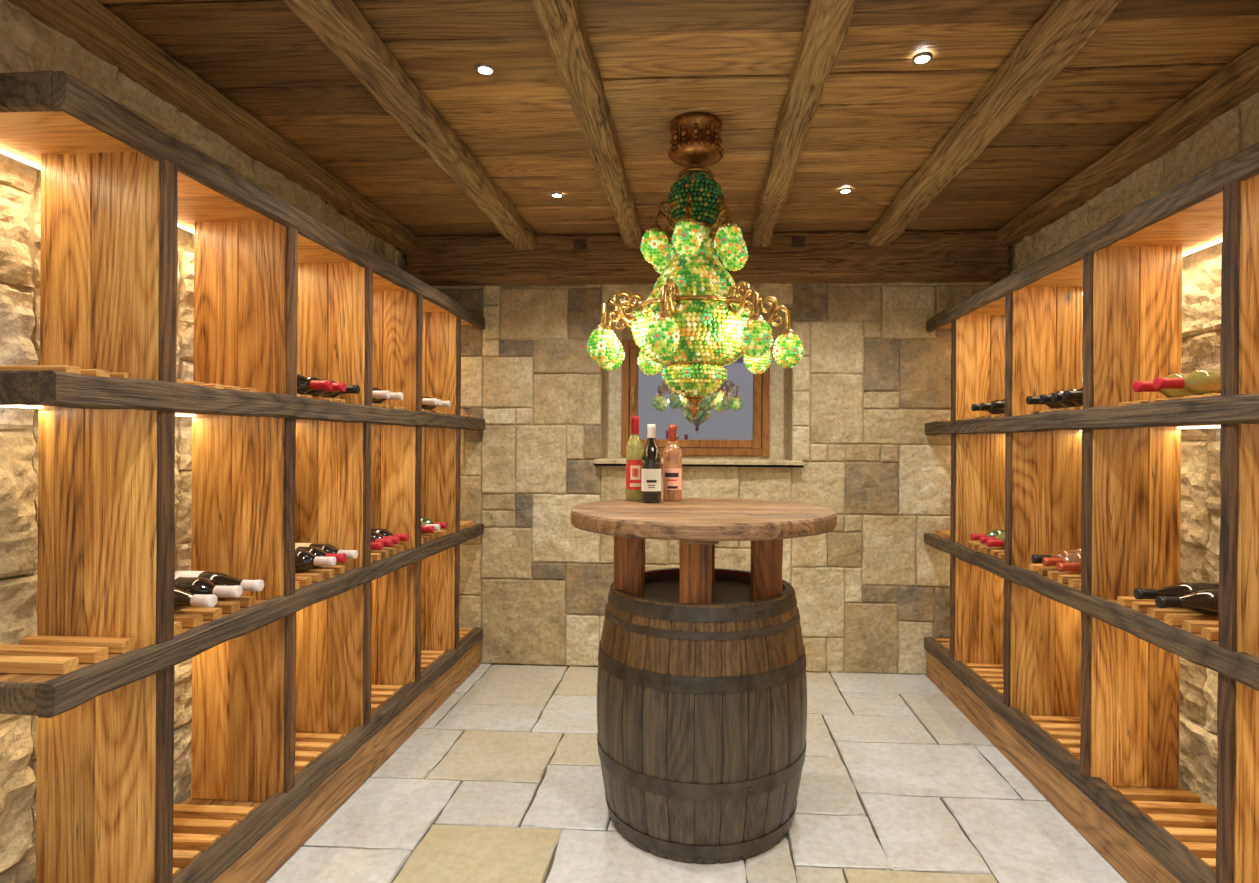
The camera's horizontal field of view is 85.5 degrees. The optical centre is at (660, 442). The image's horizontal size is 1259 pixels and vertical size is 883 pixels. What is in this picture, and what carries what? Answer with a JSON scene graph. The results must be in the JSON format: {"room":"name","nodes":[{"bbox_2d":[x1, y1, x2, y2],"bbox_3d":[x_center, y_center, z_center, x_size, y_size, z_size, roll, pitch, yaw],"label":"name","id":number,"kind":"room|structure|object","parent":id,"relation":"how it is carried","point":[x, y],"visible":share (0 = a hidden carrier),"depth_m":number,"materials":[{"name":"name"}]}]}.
{"room":"wine cellar","nodes":[
{"label":"wine cellar","id":0,"kind":"room"},
{"bbox_2d":[0,0,406,882],"bbox_3d":[-1.680,0.065,1.262,0.203,2.450,5.530,0,0,3],"label":"wall","id":1,"kind":"structure","parent":0,"point":[26,46],"depth_m":1.71,"materials":[{"name":"stone"}]},
{"bbox_2d":[96,0,1258,235],"bbox_3d":[0.083,-1.198,1.338,3.700,0.102,5.880,0,0,3],"label":"ceiling","id":2,"kind":"structure","parent":0,"point":[880,115],"depth_m":2.23,"materials":[{"name":"brown wood"}]},
{"bbox_2d":[5,0,417,254],"bbox_3d":[-1.562,-1.118,1.256,0.141,0.105,5.530,0,0,3],"label":"ceiling beam","id":3,"kind":"structure","parent":2,"relation":"attached to","point":[97,30],"depth_m":2.16,"materials":[{"name":"brown wood"}]},
{"bbox_2d":[284,0,537,249],"bbox_3d":[-0.895,-1.116,1.113,0.139,0.104,5.320,0,0,3],"label":"ceiling beam","id":4,"kind":"structure","parent":2,"relation":"attached to","point":[341,25],"depth_m":2.15,"materials":[{"name":"brown wood"}]},
{"bbox_2d":[475,63,494,75],"bbox_3d":[-0.540,-1.150,2.094,0.058,0.009,0.058,0,0,3],"label":"recessed light","id":5,"kind":"object","parent":2,"relation":"in","point":[484,69],"visible":1,"depth_m":2.09,"materials":[{"name":"white"}]},
{"bbox_2d":[551,192,562,197],"bbox_3d":[-0.480,-1.149,3.153,0.058,0.009,0.058,0,0,3],"label":"recessed light","id":6,"kind":"object","parent":2,"relation":"in","point":[553,194],"visible":1,"depth_m":3.15,"materials":[{"name":"white"}]},
{"bbox_2d":[533,0,642,247],"bbox_3d":[-0.299,-1.110,1.079,0.120,0.107,5.320,0,0,3],"label":"ceiling beam","id":7,"kind":"structure","parent":2,"relation":"attached to","point":[567,42],"depth_m":2.15,"materials":[{"name":"brown wood"}]},
{"bbox_2d":[586,113,803,418],"bbox_3d":[0.111,-0.616,2.460,0.746,1.064,0.762,0,0,32],"label":"chandelier","id":8,"kind":"object","parent":2,"relation":"hanging from","point":[698,323],"visible":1,"depth_m":2.36,"materials":[{"name":"green glass"}]},
{"bbox_2d":[407,230,1008,286],"bbox_3d":[0.223,-1.032,3.813,3.280,0.249,0.222,0,0,3],"label":"cross beam","id":9,"kind":"structure","parent":2,"relation":"attached to","point":[953,256],"depth_m":3.74,"materials":[{"name":"brown wood"}]},
{"bbox_2d":[750,0,854,247],"bbox_3d":[0.391,-1.108,1.040,0.120,0.106,5.320,0,0,3],"label":"ceiling beam","id":10,"kind":"structure","parent":2,"relation":"attached to","point":[825,21],"depth_m":2.13,"materials":[{"name":"brown wood"}]},
{"bbox_2d":[839,187,851,193],"bbox_3d":[0.838,-1.141,3.078,0.058,0.009,0.058,0,0,3],"label":"recessed light","id":11,"kind":"object","parent":2,"relation":"in","point":[847,190],"visible":1,"depth_m":3.07,"materials":[{"name":"white"}]},
{"bbox_2d":[912,51,932,64],"bbox_3d":[0.778,-1.142,2.020,0.058,0.009,0.058,0,0,3],"label":"recessed light","id":12,"kind":"object","parent":2,"relation":"in","point":[922,58],"visible":1,"depth_m":2.02,"materials":[{"name":"white"}]},
{"bbox_2d":[867,0,1122,245],"bbox_3d":[1.030,-1.102,1.004,0.142,0.106,5.320,0,0,3],"label":"ceiling beam","id":13,"kind":"structure","parent":2,"relation":"attached to","point":[1066,27],"depth_m":2.12,"materials":[{"name":"brown wood"}]},
{"bbox_2d":[996,45,1258,247],"bbox_3d":[1.708,-1.099,1.070,0.142,0.104,5.530,0,0,3],"label":"ceiling beam","id":14,"kind":"structure","parent":2,"relation":"attached to","point":[1224,92],"depth_m":2.44,"materials":[{"name":"brown wood"}]},
{"bbox_2d":[266,663,1127,882],"bbox_3d":[0.066,1.350,1.298,3.700,0.102,5.860,0,0,3],"label":"floor","id":15,"kind":"structure","parent":0,"point":[502,782],"depth_m":2.43,"materials":[{"name":"stone"}]},
{"bbox_2d":[0,71,484,882],"bbox_3d":[-1.292,0.277,2.649,0.393,2.032,2.646,0,0,3],"label":"wine rack","id":16,"kind":"object","parent":15,"relation":"on","point":[305,684],"visible":0.97,"depth_m":2.04,"materials":[{"name":"brown wood"}]},
{"bbox_2d":[174,587,216,610],"bbox_3d":[-1.317,0.412,1.791,0.300,0.076,0.076,0,0,6],"label":"wine bottle","id":17,"kind":"object","parent":16,"relation":"in","point":[183,599],"visible":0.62,"depth_m":1.77,"materials":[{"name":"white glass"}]},
{"bbox_2d":[174,577,242,597],"bbox_3d":[-1.320,0.412,1.892,0.300,0.077,0.077,0,0,1],"label":"wine bottle","id":18,"kind":"object","parent":16,"relation":"in","point":[194,585],"visible":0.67,"depth_m":1.87,"materials":[{"name":"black glass"}]},
{"bbox_2d":[174,571,263,590],"bbox_3d":[-1.306,0.412,1.977,0.300,0.077,0.077,0,0,3],"label":"wine bottle","id":19,"kind":"object","parent":16,"relation":"in","point":[218,578],"visible":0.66,"depth_m":1.96,"materials":[{"name":"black glass"}]},
{"bbox_2d":[297,374,332,394],"bbox_3d":[-1.285,-0.200,2.343,0.300,0.077,0.077,0,0,1],"label":"wine bottle","id":20,"kind":"object","parent":16,"relation":"in","point":[304,385],"visible":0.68,"depth_m":2.33,"materials":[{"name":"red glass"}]},
{"bbox_2d":[295,550,335,571],"bbox_3d":[-1.288,0.412,2.379,0.300,0.077,0.076,0,0,2],"label":"wine bottle","id":21,"kind":"object","parent":16,"relation":"in","point":[305,560],"visible":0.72,"depth_m":2.36,"materials":[{"name":"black glass"}]},
{"bbox_2d":[295,546,346,567],"bbox_3d":[-1.283,0.412,2.452,0.300,0.076,0.076,0,0,5],"label":"wine bottle","id":22,"kind":"object","parent":16,"relation":"in","point":[340,558],"visible":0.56,"depth_m":2.43,"materials":[{"name":"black glass"}]},
{"bbox_2d":[304,377,345,395],"bbox_3d":[-1.276,-0.200,2.433,0.300,0.077,0.076,0,0,5],"label":"wine bottle","id":23,"kind":"object","parent":16,"relation":"in","point":[341,387],"visible":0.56,"depth_m":2.41,"materials":[{"name":"clear glass"}]},
{"bbox_2d":[295,543,357,558],"bbox_3d":[-1.277,0.412,2.532,0.300,0.077,0.077,0,0,5],"label":"wine bottle","id":24,"kind":"object","parent":16,"relation":"in","point":[328,548],"visible":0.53,"depth_m":2.51,"materials":[{"name":"clear glass"}]},
{"bbox_2d":[320,379,359,397],"bbox_3d":[-1.271,-0.200,2.533,0.300,0.077,0.076,0,0,5],"label":"wine bottle","id":25,"kind":"object","parent":16,"relation":"in","point":[350,389],"visible":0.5,"depth_m":2.51,"materials":[{"name":"clear glass"}]},
{"bbox_2d":[371,542,383,549],"bbox_3d":[-1.264,0.412,2.733,0.300,0.077,0.076,0,0,4],"label":"wine bottle","id":26,"kind":"object","parent":16,"relation":"in","point":[374,545],"visible":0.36,"depth_m":2.71,"materials":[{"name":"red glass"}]},
{"bbox_2d":[372,390,389,398],"bbox_3d":[-1.265,-0.200,2.799,0.300,0.077,0.076,0,0,2],"label":"wine bottle","id":27,"kind":"object","parent":16,"relation":"in","point":[375,394],"visible":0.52,"depth_m":2.78,"materials":[{"name":"clear glass"}]},
{"bbox_2d":[371,536,392,546],"bbox_3d":[-1.263,0.412,2.820,0.300,0.077,0.076,0,0,2],"label":"wine bottle","id":28,"kind":"object","parent":16,"relation":"in","point":[387,542],"visible":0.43,"depth_m":2.81,"materials":[{"name":"clear glass"}]},
{"bbox_2d":[371,531,399,543],"bbox_3d":[-1.261,0.412,2.896,0.300,0.077,0.077,0,0,3],"label":"wine bottle","id":29,"kind":"object","parent":16,"relation":"in","point":[396,540],"visible":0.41,"depth_m":2.88,"materials":[{"name":"clear glass"}]},
{"bbox_2d":[372,387,402,403],"bbox_3d":[-1.249,-0.200,2.898,0.300,0.076,0.076,0,0,2],"label":"wine bottle","id":30,"kind":"object","parent":16,"relation":"in","point":[393,396],"visible":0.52,"depth_m":2.88,"materials":[{"name":"clear glass"}]},
{"bbox_2d":[371,528,408,540],"bbox_3d":[-1.254,0.412,2.979,0.300,0.077,0.076,0,0,2],"label":"wine bottle","id":31,"kind":"object","parent":16,"relation":"in","point":[384,532],"visible":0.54,"depth_m":2.96,"materials":[{"name":"clear glass"}]},
{"bbox_2d":[422,526,433,532],"bbox_3d":[-1.239,0.412,3.261,0.300,0.077,0.076,0,0,1],"label":"wine bottle","id":32,"kind":"object","parent":16,"relation":"in","point":[430,529],"visible":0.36,"depth_m":3.25,"materials":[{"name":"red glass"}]},
{"bbox_2d":[422,398,436,404],"bbox_3d":[-1.228,-0.200,3.278,0.300,0.076,0.076,0,0,2],"label":"wine bottle","id":33,"kind":"object","parent":16,"relation":"in","point":[425,401],"visible":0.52,"depth_m":3.26,"materials":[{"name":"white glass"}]},
{"bbox_2d":[422,521,439,530],"bbox_3d":[-1.231,0.412,3.340,0.300,0.077,0.077,0,0,5],"label":"wine bottle","id":34,"kind":"object","parent":16,"relation":"in","point":[436,526],"visible":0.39,"depth_m":3.32,"materials":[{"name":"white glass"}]},
{"bbox_2d":[422,396,441,408],"bbox_3d":[-1.231,-0.200,3.359,0.300,0.077,0.076,0,0,6],"label":"wine bottle","id":35,"kind":"object","parent":16,"relation":"in","point":[439,402],"visible":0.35,"depth_m":3.34,"materials":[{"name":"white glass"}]},
{"bbox_2d":[422,517,447,528],"bbox_3d":[-1.224,0.412,3.428,0.300,0.076,0.077,0,0,6],"label":"wine bottle","id":36,"kind":"object","parent":16,"relation":"in","point":[443,525],"visible":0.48,"depth_m":3.40,"materials":[{"name":"green glass"}]},
{"bbox_2d":[423,396,449,410],"bbox_3d":[-1.221,-0.200,3.458,0.300,0.076,0.076,0,0,2],"label":"wine bottle","id":37,"kind":"object","parent":16,"relation":"in","point":[444,403],"visible":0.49,"depth_m":3.44,"materials":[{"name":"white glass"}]},
{"bbox_2d":[570,498,836,863],"bbox_3d":[0.145,0.764,2.415,0.930,1.069,0.926,0,0,3],"label":"table","id":38,"kind":"object","parent":15,"relation":"on","point":[702,680],"visible":1,"depth_m":2.11,"materials":[{"name":"wood"}]},
{"bbox_2d":[626,416,643,500],"bbox_3d":[-0.102,0.060,2.710,0.072,0.335,0.073,0,0,3],"label":"wine bottle","id":39,"kind":"object","parent":38,"relation":"on","point":[634,447],"visible":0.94,"depth_m":2.68,"materials":[{"name":"green glass"}]},
{"bbox_2d":[641,424,660,502],"bbox_3d":[-0.035,0.078,2.616,0.078,0.300,0.079,0,0,3],"label":"wine bottle","id":40,"kind":"object","parent":38,"relation":"on","point":[651,458],"visible":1,"depth_m":2.59,"materials":[{"name":"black glass"}]},
{"bbox_2d":[663,425,681,500],"bbox_3d":[0.048,0.079,2.701,0.076,0.300,0.077,0,0,3],"label":"wine bottle","id":41,"kind":"object","parent":38,"relation":"on","point":[672,453],"visible":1,"depth_m":2.67,"materials":[{"name":"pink glass"}]},
{"bbox_2d":[924,142,1258,882],"bbox_3d":[1.569,0.307,2.125,0.375,2.006,3.368,0,0,3],"label":"wine rack","id":42,"kind":"object","parent":15,"relation":"on","point":[1101,477],"visible":0.98,"depth_m":2.22,"materials":[{"name":"brown wood"}]},
{"bbox_2d":[971,399,1001,414],"bbox_3d":[1.616,-0.166,3.192,0.300,0.077,0.076,0,0,3],"label":"wine bottle","id":43,"kind":"object","parent":42,"relation":"in","point":[974,407],"visible":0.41,"depth_m":3.18,"materials":[{"name":"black glass"}]},
{"bbox_2d":[970,529,1004,540],"bbox_3d":[1.622,0.446,3.211,0.300,0.077,0.077,0,0,3],"label":"wine bottle","id":44,"kind":"object","parent":42,"relation":"in","point":[995,532],"visible":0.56,"depth_m":3.20,"materials":[{"name":"green glass"}]},
{"bbox_2d":[979,399,1004,413],"bbox_3d":[1.615,-0.166,3.100,0.300,0.077,0.077,0,0,6],"label":"wine bottle","id":45,"kind":"object","parent":42,"relation":"in","point":[983,406],"visible":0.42,"depth_m":3.10,"materials":[{"name":"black glass"}]},
{"bbox_2d":[979,532,1004,547],"bbox_3d":[1.618,0.446,3.111,0.300,0.076,0.076,0,0,2],"label":"wine bottle","id":46,"kind":"object","parent":42,"relation":"in","point":[1001,536],"visible":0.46,"depth_m":3.10,"materials":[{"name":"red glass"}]},
{"bbox_2d":[986,539,1004,547],"bbox_3d":[1.602,0.446,3.013,0.300,0.077,0.077,0,0,3],"label":"wine bottle","id":47,"kind":"object","parent":42,"relation":"in","point":[990,543],"visible":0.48,"depth_m":3.01,"materials":[{"name":"green glass"}]},
{"bbox_2d":[991,401,1004,408],"bbox_3d":[1.613,-0.166,2.993,0.300,0.077,0.077,0,0,3],"label":"wine bottle","id":48,"kind":"object","parent":42,"relation":"in","point":[994,405],"visible":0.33,"depth_m":2.99,"materials":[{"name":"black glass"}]},
{"bbox_2d":[1026,391,1065,408],"bbox_3d":[1.587,-0.167,2.659,0.300,0.076,0.076,0,0,1],"label":"wine bottle","id":49,"kind":"object","parent":42,"relation":"in","point":[1030,400],"visible":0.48,"depth_m":2.65,"materials":[{"name":"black glass"}]},
{"bbox_2d":[1031,549,1080,562],"bbox_3d":[1.580,0.445,2.608,0.300,0.077,0.077,0,0,1],"label":"wine bottle","id":50,"kind":"object","parent":42,"relation":"in","point":[1060,553],"visible":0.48,"depth_m":2.60,"materials":[{"name":"orange glass"}]},
{"bbox_2d":[1039,389,1078,407],"bbox_3d":[1.589,-0.167,2.567,0.300,0.077,0.077,0,0,1],"label":"wine bottle","id":51,"kind":"object","parent":42,"relation":"in","point":[1044,398],"visible":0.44,"depth_m":2.56,"materials":[{"name":"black glass"}]},
{"bbox_2d":[1042,552,1080,572],"bbox_3d":[1.585,0.445,2.531,0.300,0.077,0.076,0,0,6],"label":"wine bottle","id":52,"kind":"object","parent":42,"relation":"in","point":[1074,557],"visible":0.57,"depth_m":2.53,"materials":[{"name":"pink glass"}]},
{"bbox_2d":[1051,387,1081,406],"bbox_3d":[1.583,-0.167,2.479,0.300,0.077,0.076,0,0,1],"label":"wine bottle","id":53,"kind":"object","parent":42,"relation":"in","point":[1055,397],"visible":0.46,"depth_m":2.47,"materials":[{"name":"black glass"}]},
{"bbox_2d":[1056,560,1080,573],"bbox_3d":[1.576,0.445,2.432,0.300,0.076,0.076,0,0,2],"label":"wine bottle","id":54,"kind":"object","parent":42,"relation":"in","point":[1061,567],"visible":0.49,"depth_m":2.42,"materials":[{"name":"orange glass"}]},
{"bbox_2d":[1062,391,1081,399],"bbox_3d":[1.571,-0.167,2.389,0.300,0.077,0.077,0,0,1],"label":"wine bottle","id":55,"kind":"object","parent":42,"relation":"in","point":[1066,395],"visible":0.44,"depth_m":2.38,"materials":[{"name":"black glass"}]},
{"bbox_2d":[1132,374,1189,397],"bbox_3d":[1.559,-0.167,2.011,0.300,0.077,0.076,0,0,2],"label":"wine bottle","id":56,"kind":"object","parent":42,"relation":"in","point":[1138,386],"visible":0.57,"depth_m":2.00,"materials":[{"name":"green glass"}]},
{"bbox_2d":[1133,582,1218,599],"bbox_3d":[1.553,0.446,1.991,0.300,0.076,0.076,0,0,6],"label":"wine bottle","id":57,"kind":"object","parent":42,"relation":"in","point":[1183,588],"visible":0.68,"depth_m":1.98,"materials":[{"name":"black glass"}]},
{"bbox_2d":[1155,589,1218,616],"bbox_3d":[1.543,0.445,1.894,0.300,0.076,0.076,0,0,3],"label":"wine bottle","id":58,"kind":"object","parent":42,"relation":"in","point":[1204,602],"visible":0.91,"depth_m":1.88,"materials":[{"name":"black glass"}]},
{"bbox_2d":[1153,369,1221,394],"bbox_3d":[1.544,-0.167,1.900,0.300,0.077,0.076,0,0,5],"label":"wine bottle","id":59,"kind":"object","parent":42,"relation":"in","point":[1197,382],"visible":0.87,"depth_m":1.88,"materials":[{"name":"green glass"}]},
{"bbox_2d":[431,278,1000,673],"bbox_3d":[0.231,0.076,4.084,3.600,2.450,0.380,0,0,3],"label":"wall","id":60,"kind":"structure","parent":0,"point":[864,389],"depth_m":3.90,"materials":[{"name":"stone"}]},
{"bbox_2d":[621,340,769,455],"bbox_3d":[0.210,-0.271,4.115,0.890,0.695,0.100,0,0,3],"label":"window","id":61,"kind":"structure","parent":60,"relation":"in","point":[733,420],"depth_m":4.11,"materials":[{"name":"brown wood"}]},
{"bbox_2d":[594,458,803,467],"bbox_3d":[0.220,0.115,3.979,1.190,0.043,0.230,0,0,3],"label":"window sill","id":62,"kind":"structure","parent":60,"relation":"attached to","point":[765,463],"depth_m":3.86,"materials":[{"name":"stone"}]},
{"bbox_2d":[1001,96,1258,806],"bbox_3d":[1.814,0.086,1.064,0.198,2.450,5.530,0,0,3],"label":"wall","id":63,"kind":"structure","parent":0,"point":[1236,131],"depth_m":2.31,"materials":[{"name":"stone"}]}
]}

